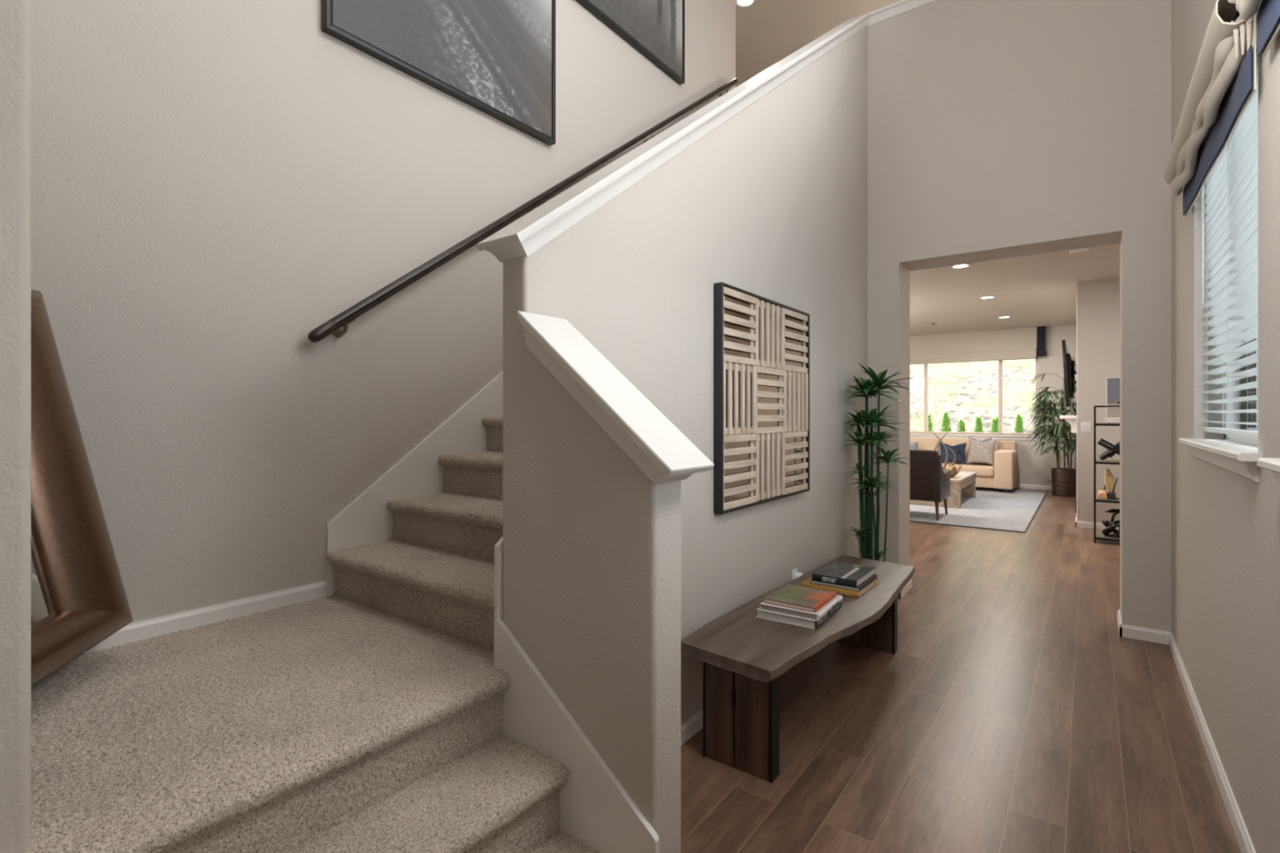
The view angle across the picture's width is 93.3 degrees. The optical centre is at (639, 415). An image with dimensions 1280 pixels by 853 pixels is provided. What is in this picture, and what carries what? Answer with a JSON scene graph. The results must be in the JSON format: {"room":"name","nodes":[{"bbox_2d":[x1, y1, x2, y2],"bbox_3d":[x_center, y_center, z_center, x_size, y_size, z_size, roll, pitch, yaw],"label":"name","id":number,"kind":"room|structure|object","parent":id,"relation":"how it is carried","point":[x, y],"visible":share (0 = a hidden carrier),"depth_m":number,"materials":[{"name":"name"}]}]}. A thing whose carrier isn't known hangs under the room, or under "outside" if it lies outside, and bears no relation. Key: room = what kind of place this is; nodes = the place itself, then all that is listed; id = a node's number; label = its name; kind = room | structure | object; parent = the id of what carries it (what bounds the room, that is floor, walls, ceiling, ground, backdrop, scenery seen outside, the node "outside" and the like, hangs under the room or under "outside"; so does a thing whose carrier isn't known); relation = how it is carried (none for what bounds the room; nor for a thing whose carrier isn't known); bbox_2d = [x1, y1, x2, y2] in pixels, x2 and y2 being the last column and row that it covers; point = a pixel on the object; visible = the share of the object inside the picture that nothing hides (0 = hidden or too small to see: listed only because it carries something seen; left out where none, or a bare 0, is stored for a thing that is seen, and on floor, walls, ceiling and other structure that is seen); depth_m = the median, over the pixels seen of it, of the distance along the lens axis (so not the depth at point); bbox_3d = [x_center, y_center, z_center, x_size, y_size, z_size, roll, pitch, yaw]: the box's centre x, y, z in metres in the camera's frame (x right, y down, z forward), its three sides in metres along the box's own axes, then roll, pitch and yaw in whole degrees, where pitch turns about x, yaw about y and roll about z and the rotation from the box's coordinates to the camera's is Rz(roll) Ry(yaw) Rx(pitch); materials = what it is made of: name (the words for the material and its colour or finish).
{"room":"entrance hall","nodes":[
{"label":"entrance hall","id":0,"kind":"room"},
{"bbox_2d":[0,0,31,852],"bbox_3d":[-1.863,-1.500,0.151,0.128,5.720,2.422,0,0,37],"label":"wall","id":1,"kind":"structure","parent":0,"point":[15,15],"depth_m":1.06,"materials":[{"name":"grey paint"}]},
{"bbox_2d":[31,0,735,622],"bbox_3d":[-0.776,-1.500,3.527,0.130,5.720,5.460,0,0,37],"label":"wall","id":2,"kind":"structure","parent":0,"point":[215,183],"depth_m":2.42,"materials":[{"name":"grey paint"}]},
{"bbox_2d":[83,580,327,653],"bbox_3d":[-1.811,0.759,2.013,0.013,0.085,1.514,0,0,37],"label":"baseboard","id":3,"kind":"structure","parent":2,"relation":"attached to","point":[191,619],"depth_m":2.27,"materials":[{"name":"white paint"}]},
{"bbox_2d":[321,0,555,145],"bbox_3d":[-0.944,-2.239,3.147,0.046,1.162,1.381,0,0,37],"label":"framed picture","id":4,"kind":"object","parent":2,"relation":"attached to","point":[497,58],"visible":1,"depth_m":3.20,"materials":[{"name":"black"}]},
{"bbox_2d":[307,78,737,342],"bbox_3d":[-0.263,-1.690,4.028,0.096,2.772,3.778,0,0,37],"label":"handrail","id":5,"kind":"object","parent":2,"relation":"attached to","point":[332,326],"visible":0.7,"depth_m":3.19,"materials":[{"name":"brown metal"}]},
{"bbox_2d":[575,0,684,84],"bbox_3d":[-0.064,-3.259,4.332,0.046,1.162,1.370,0,0,37],"label":"framed picture","id":6,"kind":"object","parent":2,"relation":"attached to","point":[655,28],"visible":1,"depth_m":4.52,"materials":[{"name":"black"}]},
{"bbox_2d":[502,326,680,852],"bbox_3d":[-0.158,0.533,1.762,0.586,1.654,0.136,0,0,37],"label":"wall","id":7,"kind":"structure","parent":0,"point":[592,545],"depth_m":1.65,"materials":[{"name":"grey paint"}]},
{"bbox_2d":[517,311,714,484],"bbox_3d":[-0.080,-0.068,1.704,0.544,0.483,0.209,0,0,37],"label":"trim","id":8,"kind":"structure","parent":7,"relation":"attached to","point":[659,448],"depth_m":1.65,"materials":[{"name":"white paint"}]},
{"bbox_2d":[502,25,867,724],"bbox_3d":[0.661,-0.838,3.266,0.110,4.396,3.527,0,0,37],"label":"wall","id":9,"kind":"structure","parent":0,"point":[771,202],"depth_m":2.96,"materials":[{"name":"grey paint"}]},
{"bbox_2d":[476,11,870,262],"bbox_3d":[0.630,-1.763,3.223,0.184,2.570,3.552,0,0,37],"label":"trim","id":10,"kind":"structure","parent":9,"relation":"attached to","point":[531,232],"depth_m":2.29,"materials":[{"name":"white paint"}]},
{"bbox_2d":[714,282,809,514],"bbox_3d":[0.665,-0.077,3.138,0.043,1.039,1.058,0,0,37],"label":"wall art","id":11,"kind":"object","parent":9,"relation":"attached to","point":[762,344],"visible":1,"depth_m":3.01,"materials":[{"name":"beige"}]},
{"bbox_2d":[791,568,797,580],"bbox_3d":[0.890,0.945,3.475,0.008,0.120,0.072,0,0,37],"label":"wall outlet","id":12,"kind":"object","parent":9,"relation":"attached to","point":[793,571],"visible":0.2,"depth_m":3.46,"materials":[{"name":"white plastic"}]},
{"bbox_2d":[794,572,803,579],"bbox_3d":[0.912,0.939,3.463,0.044,0.076,0.054,0,0,37],"label":"plug","id":13,"kind":"object","parent":12,"relation":"attached to","point":[797,575],"visible":0.27,"depth_m":3.45,"materials":[{"name":"white plastic"}]},
{"bbox_2d":[680,579,911,746],"bbox_3d":[0.942,1.322,3.349,0.241,0.076,3.725,0,0,37],"label":"baseboard","id":14,"kind":"structure","parent":9,"relation":"attached to","point":[690,727],"depth_m":2.58,"materials":[{"name":"white paint"}]},
{"bbox_2d":[735,0,900,87],"bbox_3d":[-0.053,-4.410,4.996,7.160,0.100,12.640,0,0,37],"label":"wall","id":15,"kind":"structure","parent":0,"point":[767,32],"depth_m":6.74,"materials":[{"name":"beige paint"}]},
{"bbox_2d":[735,0,755,7],"bbox_3d":[1.106,-4.357,6.340,0.210,0.009,0.210,0,0,37],"label":"recessed light","id":16,"kind":"object","parent":15,"relation":"in","point":[742,3],"visible":0.97,"depth_m":6.38,"materials":[{"name":"white plastic"}]},
{"bbox_2d":[680,487,1241,852],"bbox_3d":[2.243,1.420,5.371,7.600,0.120,15.700,0,0,37],"label":"floor","id":17,"kind":"structure","parent":0,"point":[1011,712],"depth_m":2.58,"materials":[{"name":"brown wood"}]},
{"bbox_2d":[26,371,659,852],"bbox_3d":[0.077,-0.473,3.064,1.792,3.688,5.442,0,0,37],"label":"staircase","id":18,"kind":"structure","parent":17,"relation":"on","point":[397,708],"depth_m":1.67,"materials":[{"name":"beige carpet"}]},
{"bbox_2d":[31,289,132,687],"bbox_3d":[-1.646,0.198,1.468,0.297,1.168,0.991,0,0,-14],"label":"leaning mirror","id":19,"kind":"object","parent":18,"relation":"on","point":[79,599],"visible":0.56,"depth_m":1.74,"materials":[{"name":"brown wood"}]},
{"bbox_2d":[31,532,54,625],"bbox_3d":[-1.676,0.169,1.461,0.177,0.808,0.445,0,0,-14],"label":"mirror glass","id":20,"kind":"object","parent":19,"relation":"on","point":[42,544],"depth_m":1.68,"materials":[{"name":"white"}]},
{"bbox_2d":[680,555,915,782],"bbox_3d":[0.926,1.135,3.023,0.560,0.450,1.951,0,0,37],"label":"bench","id":21,"kind":"object","parent":17,"relation":"on","point":[744,655],"visible":0.9,"depth_m":2.39,"materials":[{"name":"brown wood"}]},
{"bbox_2d":[755,601,841,629],"bbox_3d":[0.741,0.891,2.797,0.274,0.036,0.372,0,0,35],"label":"book","id":22,"kind":"object","parent":21,"relation":"on","point":[785,619],"visible":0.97,"depth_m":2.65,"materials":[{"name":"white paper"}]},
{"bbox_2d":[760,595,843,621],"bbox_3d":[0.747,0.859,2.776,0.272,0.028,0.335,0,0,35],"label":"book","id":23,"kind":"object","parent":22,"relation":"on","point":[820,613],"visible":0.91,"depth_m":2.65,"materials":[{"name":"grey paper"}]},
{"bbox_2d":[763,583,836,613],"bbox_3d":[0.738,0.835,2.775,0.237,0.020,0.288,0,0,35],"label":"book","id":24,"kind":"object","parent":23,"relation":"on","point":[791,596],"visible":1,"depth_m":2.73,"materials":[{"name":"multicoloured paper"}]},
{"bbox_2d":[800,577,878,598],"bbox_3d":[1.073,0.897,3.235,0.300,0.025,0.337,0,0,38],"label":"book","id":25,"kind":"object","parent":21,"relation":"on","point":[806,583],"visible":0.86,"depth_m":3.11,"materials":[{"name":"yellow paper"}]},
{"bbox_2d":[809,574,877,591],"bbox_3d":[1.095,0.876,3.234,0.252,0.017,0.331,0,0,37],"label":"book","id":26,"kind":"object","parent":25,"relation":"on","point":[874,577],"visible":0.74,"depth_m":3.11,"materials":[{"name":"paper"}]},
{"bbox_2d":[812,561,875,587],"bbox_3d":[1.096,0.849,3.242,0.232,0.036,0.332,0,0,37],"label":"book","id":27,"kind":"object","parent":26,"relation":"on","point":[849,575],"visible":1,"depth_m":3.18,"materials":[{"name":"black paper"}]},
{"bbox_2d":[843,363,913,597],"bbox_3d":[1.671,0.499,4.132,0.459,1.722,0.563,0,0,37],"label":"plant","id":28,"kind":"object","parent":17,"relation":"on","point":[867,510],"visible":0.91,"depth_m":4.14,"materials":[{"name":"green plant"}]},
{"bbox_2d":[910,487,1047,533],"bbox_3d":[4.418,1.354,9.891,3.525,0.010,4.574,0,0,37],"label":"area rug","id":29,"kind":"object","parent":17,"relation":"on","point":[991,508],"visible":0.42,"depth_m":8.44,"materials":[{"name":"grey carpet"}]},
{"bbox_2d":[910,449,950,520],"bbox_3d":[3.732,0.898,8.179,0.725,0.907,0.775,0,0,37],"label":"leather armchair","id":30,"kind":"object","parent":29,"relation":"on","point":[929,482],"visible":0.56,"depth_m":7.81,"materials":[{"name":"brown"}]},
{"bbox_2d":[910,471,976,508],"bbox_3d":[4.736,1.145,9.686,0.960,0.409,1.540,0,0,37],"label":"coffee table","id":31,"kind":"object","parent":29,"relation":"on","point":[963,484],"visible":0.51,"depth_m":9.05,"materials":[{"name":"brown wood"}]},
{"bbox_2d":[930,427,955,467],"bbox_3d":[4.825,0.569,9.601,0.378,0.742,0.170,0,0,37],"label":"sculpture","id":32,"kind":"object","parent":31,"relation":"on","point":[940,441],"visible":0.59,"depth_m":9.60,"materials":[{"name":"gold"}]},
{"bbox_2d":[942,463,961,477],"bbox_3d":[4.708,0.845,9.209,0.346,0.188,0.370,0,0,37],"label":"bowl","id":33,"kind":"object","parent":31,"relation":"on","point":[953,471],"visible":0.43,"depth_m":9.09,"materials":[{"name":"beige wood"}]},
{"bbox_2d":[910,437,1017,493],"bbox_3d":[5.710,0.893,11.612,2.570,0.912,0.985,0,0,37],"label":"sofa","id":34,"kind":"object","parent":29,"relation":"on","point":[1003,474],"visible":0.41,"depth_m":10.78,"materials":[{"name":"beige fabric"}]},
{"bbox_2d":[910,441,918,449],"bbox_3d":[5.216,0.695,11.793,0.400,0.384,0.192,0,0,28],"label":"throw pillow","id":35,"kind":"object","parent":34,"relation":"on","point":[913,446],"visible":0.16,"depth_m":11.71,"materials":[{"name":"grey fabric"}]},
{"bbox_2d":[910,437,939,454],"bbox_3d":[5.429,0.680,12.076,0.995,0.486,0.248,0,0,37],"label":"cushion","id":36,"kind":"object","parent":34,"relation":"on","point":[924,443],"depth_m":11.84,"materials":[{"name":"beige fabric"}]},
{"bbox_2d":[939,442,966,464],"bbox_3d":[5.846,0.700,11.300,0.460,0.392,0.190,0,0,30],"label":"throw pillow","id":37,"kind":"object","parent":34,"relation":"on","point":[959,450],"visible":0.87,"depth_m":11.23,"materials":[{"name":"blue fabric"}]},
{"bbox_2d":[942,462,994,476],"bbox_3d":[6.027,0.997,11.196,0.995,0.177,0.695,0,0,37],"label":"seat cushion","id":38,"kind":"object","parent":34,"relation":"on","point":[982,469],"depth_m":10.82,"materials":[{"name":"beige fabric"}]},
{"bbox_2d":[938,438,999,464],"bbox_3d":[6.236,0.680,11.477,0.995,0.486,0.248,0,0,37],"label":"cushion","id":39,"kind":"object","parent":34,"relation":"on","point":[952,442],"depth_m":11.46,"materials":[{"name":"beige fabric"}]},
{"bbox_2d":[968,436,991,442],"bbox_3d":[6.306,0.615,11.197,0.380,0.431,0.096,0,0,31],"label":"throw pillow","id":40,"kind":"object","parent":34,"relation":"on","point":[989,438],"visible":0.1,"depth_m":11.18,"materials":[{"name":"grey fabric"}]},
{"bbox_2d":[966,438,996,465],"bbox_3d":[6.230,0.660,11.029,0.208,0.474,0.475,0,0,-38],"label":"throw pillow","id":41,"kind":"object","parent":34,"relation":"on","point":[979,452],"visible":1,"depth_m":10.96,"materials":[{"name":"grey fabric"}]},
{"bbox_2d":[1026,373,1076,497],"bbox_3d":[7.059,0.319,10.345,0.815,2.082,1.160,0,0,37],"label":"potted palm","id":42,"kind":"object","parent":17,"relation":"on","point":[1063,479],"visible":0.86,"depth_m":10.18,"materials":[{"name":"green plant"}]},
{"bbox_2d":[1093,405,1119,542],"bbox_3d":[5.173,0.627,6.410,0.572,1.465,0.340,0,0,37],"label":"shelf unit","id":43,"kind":"object","parent":17,"relation":"on","point":[1097,535],"visible":0.43,"depth_m":6.43,"materials":[{"name":"black metal"}]},
{"bbox_2d":[1097,489,1106,499],"bbox_3d":[4.955,0.847,6.478,0.088,0.088,0.098,0,0,37],"label":"stone block","id":44,"kind":"object","parent":43,"relation":"on","point":[1102,494],"visible":0.98,"depth_m":6.45,"materials":[{"name":"brown stone"}]},
{"bbox_2d":[1097,438,1119,460],"bbox_3d":[5.073,0.361,6.446,0.238,0.248,0.275,0,0,-19],"label":"sculpture","id":45,"kind":"object","parent":43,"relation":"on","point":[1113,449],"visible":0.61,"depth_m":6.47,"materials":[{"name":"black metal"}]},
{"bbox_2d":[1101,508,1119,538],"bbox_3d":[5.084,1.143,6.439,0.262,0.295,0.272,0,0,37],"label":"knot sculpture","id":46,"kind":"object","parent":43,"relation":"on","point":[1110,527],"visible":0.71,"depth_m":6.43,"materials":[{"name":"grey metal"}]},
{"bbox_2d":[1103,468,1118,499],"bbox_3d":[5.018,0.729,6.438,0.126,0.322,0.119,0,0,37],"label":"sculpture","id":47,"kind":"object","parent":43,"relation":"on","point":[1108,478],"visible":0.99,"depth_m":6.42,"materials":[{"name":"gold"}]},
{"bbox_2d":[1104,420,1119,422],"bbox_3d":[5.128,0.065,6.430,0.300,0.032,0.221,0,0,37],"label":"book","id":48,"kind":"object","parent":43,"relation":"on","point":[1105,421],"visible":0.38,"depth_m":6.39,"materials":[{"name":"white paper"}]},
{"bbox_2d":[1104,417,1119,420],"bbox_3d":[5.128,0.036,6.430,0.290,0.024,0.221,0,0,37],"label":"book","id":49,"kind":"object","parent":48,"relation":"on","point":[1105,419],"visible":0.42,"depth_m":6.39,"materials":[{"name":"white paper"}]},
{"bbox_2d":[1106,377,1119,417],"bbox_3d":[5.132,-0.191,6.430,0.262,0.430,0.036,0,0,37],"label":"picture","id":50,"kind":"object","parent":49,"relation":"on","point":[1113,384],"visible":0.41,"depth_m":6.46,"materials":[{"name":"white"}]},
{"bbox_2d":[918,324,1076,485],"bbox_3d":[6.868,-0.160,11.603,7.200,3.040,0.160,0,0,37],"label":"wall","id":51,"kind":"structure","parent":0,"point":[1033,468],"depth_m":11.05,"materials":[{"name":"grey paint"}]},
{"bbox_2d":[910,355,1040,440],"bbox_3d":[6.354,-0.325,11.935,2.658,1.570,0.180,0,0,37],"label":"window","id":52,"kind":"structure","parent":51,"relation":"in","point":[1000,435],"depth_m":11.64,"materials":[{"name":"beige"}]},
{"bbox_2d":[910,326,1046,364],"bbox_3d":[6.278,-1.337,11.869,2.835,0.581,0.115,0,0,37],"label":"roman shade","id":53,"kind":"object","parent":51,"relation":"attached to","point":[1015,343],"visible":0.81,"depth_m":11.64,"materials":[{"name":"beige fabric"}]},
{"bbox_2d":[1013,484,1052,490],"bbox_3d":[5.886,1.322,12.223,4.884,0.076,0.013,0,0,37],"label":"baseboard","id":54,"kind":"structure","parent":51,"relation":"attached to","point":[1018,486],"depth_m":11.18,"materials":[{"name":"white paint"}]},
{"bbox_2d":[910,243,1119,336],"bbox_3d":[4.415,-1.690,8.298,7.460,0.120,8.390,0,0,37],"label":"ceiling","id":55,"kind":"structure","parent":0,"point":[1038,290],"depth_m":7.85,"materials":[{"name":"beige paint"}]},
{"bbox_2d":[951,263,970,268],"bbox_3d":[3.489,-1.627,6.576,0.190,0.009,0.190,0,0,37],"label":"recessed light","id":56,"kind":"object","parent":55,"relation":"in","point":[964,265],"visible":0.94,"depth_m":6.58,"materials":[{"name":"white plastic"}]},
{"bbox_2d":[979,296,995,298],"bbox_3d":[4.782,-1.627,8.319,0.190,0.009,0.190,0,0,37],"label":"recessed light","id":57,"kind":"object","parent":55,"relation":"in","point":[984,297],"visible":1,"depth_m":8.33,"materials":[{"name":"white plastic"}]},
{"bbox_2d":[1069,247,1088,253],"bbox_3d":[4.252,-1.612,5.854,0.150,0.036,0.150,0,0,37],"label":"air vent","id":58,"kind":"object","parent":55,"relation":"attached to","point":[1086,249],"visible":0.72,"depth_m":5.84,"materials":[{"name":"white plastic"}]},
{"bbox_2d":[1072,248,1084,253],"bbox_3d":[4.252,-1.597,5.854,0.090,0.006,0.090,0,0,37],"label":"grille","id":59,"kind":"object","parent":58,"relation":"attached to","point":[1074,250],"depth_m":5.84,"materials":[{"name":"white plastic"}]},
{"bbox_2d":[867,0,1171,631],"bbox_3d":[2.571,-0.830,4.231,2.025,4.380,0.340,0,0,37],"label":"wall opening","id":60,"kind":"structure","parent":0,"point":[997,129],"depth_m":4.00,"materials":[{"name":"grey paint"}]},
{"bbox_2d":[866,0,937,26],"bbox_3d":[2.492,-3.024,4.290,1.902,0.078,0.414,0,0,37],"label":"trim","id":61,"kind":"structure","parent":60,"relation":"on","point":[901,6],"depth_m":4.50,"materials":[{"name":"white paint"}]},
{"bbox_2d":[1051,467,1075,497],"bbox_3d":[7.231,1.134,10.287,0.380,0.452,0.380,0,0,37],"label":"pot","id":62,"kind":"object","parent":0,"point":[1063,479],"depth_m":10.15,"materials":[{"name":"brown metal"}]},
{"bbox_2d":[1076,277,1119,523],"bbox_3d":[7.521,-0.145,8.385,2.316,3.010,4.230,0,0,37],"label":"wall","id":63,"kind":"structure","parent":0,"point":[1098,301],"depth_m":7.27,"materials":[{"name":"grey paint"}]},
{"bbox_2d":[1059,415,1076,432],"bbox_3d":[6.468,0.119,9.085,0.209,0.242,1.700,0,0,37],"label":"fireplace mantel","id":64,"kind":"object","parent":63,"relation":"attached to","point":[1072,420],"visible":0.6,"depth_m":8.43,"materials":[{"name":"white paint"}]},
{"bbox_2d":[1059,415,1076,418],"bbox_3d":[6.468,0.021,9.085,0.209,0.047,1.700,0,0,37],"label":"shelf","id":65,"kind":"object","parent":64,"relation":"attached to","point":[1060,416],"depth_m":8.41,"materials":[{"name":"white paint"}]},
{"bbox_2d":[1062,339,1076,408],"bbox_3d":[6.462,-0.590,9.052,0.191,0.940,1.600,0,0,37],"label":"television","id":66,"kind":"object","parent":63,"relation":"attached to","point":[1069,371],"visible":0.83,"depth_m":8.62,"materials":[{"name":"black plastic"}]},
{"bbox_2d":[1075,432,1076,513],"bbox_3d":[6.538,0.801,9.033,0.036,1.118,1.540,0,0,37],"label":"fireplace surround","id":67,"kind":"object","parent":63,"relation":"attached to","point":[1076,433],"visible":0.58,"depth_m":8.42,"materials":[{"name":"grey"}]},
{"bbox_2d":[1080,422,1090,432],"bbox_3d":[5.399,0.145,7.318,0.096,0.130,0.012,0,0,37],"label":"light switch","id":68,"kind":"object","parent":63,"relation":"attached to","point":[1085,426],"visible":1,"depth_m":7.32,"materials":[{"name":"white plastic"}]},
{"bbox_2d":[1075,513,1118,529],"bbox_3d":[6.579,1.322,7.127,2.329,0.076,1.113,0,0,37],"label":"baseboard","id":69,"kind":"structure","parent":63,"relation":"attached to","point":[1077,523],"depth_m":7.30,"materials":[{"name":"white paint"}]},
{"bbox_2d":[1171,0,1279,852],"bbox_3d":[1.246,-1.500,0.881,0.160,5.720,7.300,0,0,37],"label":"wall","id":70,"kind":"structure","parent":0,"point":[1225,525],"depth_m":2.11,"materials":[{"name":"grey paint"}]},
{"bbox_2d":[1117,608,1255,852],"bbox_3d":[1.089,1.322,1.006,0.241,0.076,7.313,0,0,37],"label":"baseboard","id":71,"kind":"structure","parent":70,"relation":"attached to","point":[1246,846],"depth_m":2.51,"materials":[{"name":"white paint"}]},
{"bbox_2d":[1163,0,1256,216],"bbox_3d":[2.140,-1.071,2.308,0.100,0.319,1.487,0,0,37],"label":"roman shade","id":72,"kind":"object","parent":70,"relation":"attached to","point":[1223,82],"visible":0.96,"depth_m":2.00,"materials":[{"name":"beige fabric"}]},
{"bbox_2d":[1177,335,1262,482],"bbox_3d":[2.226,-0.474,2.252,0.200,1.331,1.430,0,0,37],"label":"window","id":73,"kind":"structure","parent":70,"relation":"in","point":[1237,455],"depth_m":2.38,"materials":[{"name":"white plastic"}]},
{"bbox_2d":[1201,48,1257,438],"bbox_3d":[2.223,-0.532,2.254,0.066,1.206,1.296,0,0,37],"label":"window blind","id":74,"kind":"object","parent":70,"relation":"attached to","point":[1231,190],"visible":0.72,"depth_m":2.27,"materials":[{"name":"white plastic"}]},
{"bbox_2d":[1227,0,1279,57],"bbox_3d":[1.168,-1.071,0.999,0.100,0.319,1.557,0,0,37],"label":"roman shade","id":75,"kind":"object","parent":70,"relation":"attached to","point":[1268,11],"visible":1,"depth_m":1.55,"materials":[{"name":"beige fabric"}]},
{"bbox_2d":[1257,457,1279,489],"bbox_3d":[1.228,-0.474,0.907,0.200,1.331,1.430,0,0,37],"label":"window sill","id":76,"kind":"structure","parent":70,"relation":"in","point":[1270,464],"depth_m":1.46,"materials":[{"name":"white plastic"}]},
{"label":"outside","id":77,"kind":"structure","parent":0,"visible":0},
{"bbox_2d":[910,359,1035,432],"bbox_3d":[12.073,-4.805,21.301,26.000,11.492,19.400,0,0,37],"label":"hillside","id":78,"kind":"structure","parent":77,"point":[968,390],"depth_m":15.99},
{"bbox_2d":[928,413,933,431],"bbox_3d":[6.589,0.450,13.792,0.282,1.000,0.284,0,0,37],"label":"arborvitae","id":79,"kind":"object","parent":78,"relation":"on","point":[930,422],"visible":0.22,"depth_m":13.74,"materials":[{"name":"green plant"}]},
{"bbox_2d":[940,411,951,431],"bbox_3d":[6.875,0.423,13.580,0.336,1.053,0.338,0,0,17],"label":"arborvitae","id":80,"kind":"object","parent":78,"relation":"on","point":[946,417],"visible":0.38,"depth_m":13.53,"materials":[{"name":"green plant"}]},
{"bbox_2d":[957,419,965,431],"bbox_3d":[7.132,0.520,13.386,0.274,0.859,0.268,0,0,9],"label":"arborvitae","id":81,"kind":"object","parent":78,"relation":"on","point":[962,425],"visible":0.23,"depth_m":13.36,"materials":[{"name":"green plant"}]},
{"bbox_2d":[973,416,984,432],"bbox_3d":[7.394,0.482,13.187,0.296,0.936,0.298,0,0,37],"label":"arborvitae","id":82,"kind":"object","parent":78,"relation":"on","point":[979,424],"visible":0.34,"depth_m":13.15,"materials":[{"name":"green plant"}]},
{"bbox_2d":[991,416,998,432],"bbox_3d":[7.656,0.483,12.998,0.296,0.933,0.317,0,0,37],"label":"arborvitae","id":83,"kind":"object","parent":78,"relation":"on","point":[995,424],"visible":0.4,"depth_m":12.96,"materials":[{"name":"green plant"}]},
{"bbox_2d":[1013,413,1024,432],"bbox_3d":[8.004,0.453,12.741,0.276,0.993,0.270,0,0,-8],"label":"arborvitae","id":84,"kind":"object","parent":78,"relation":"on","point":[1019,428],"visible":0.44,"depth_m":12.70,"materials":[{"name":"green plant"}]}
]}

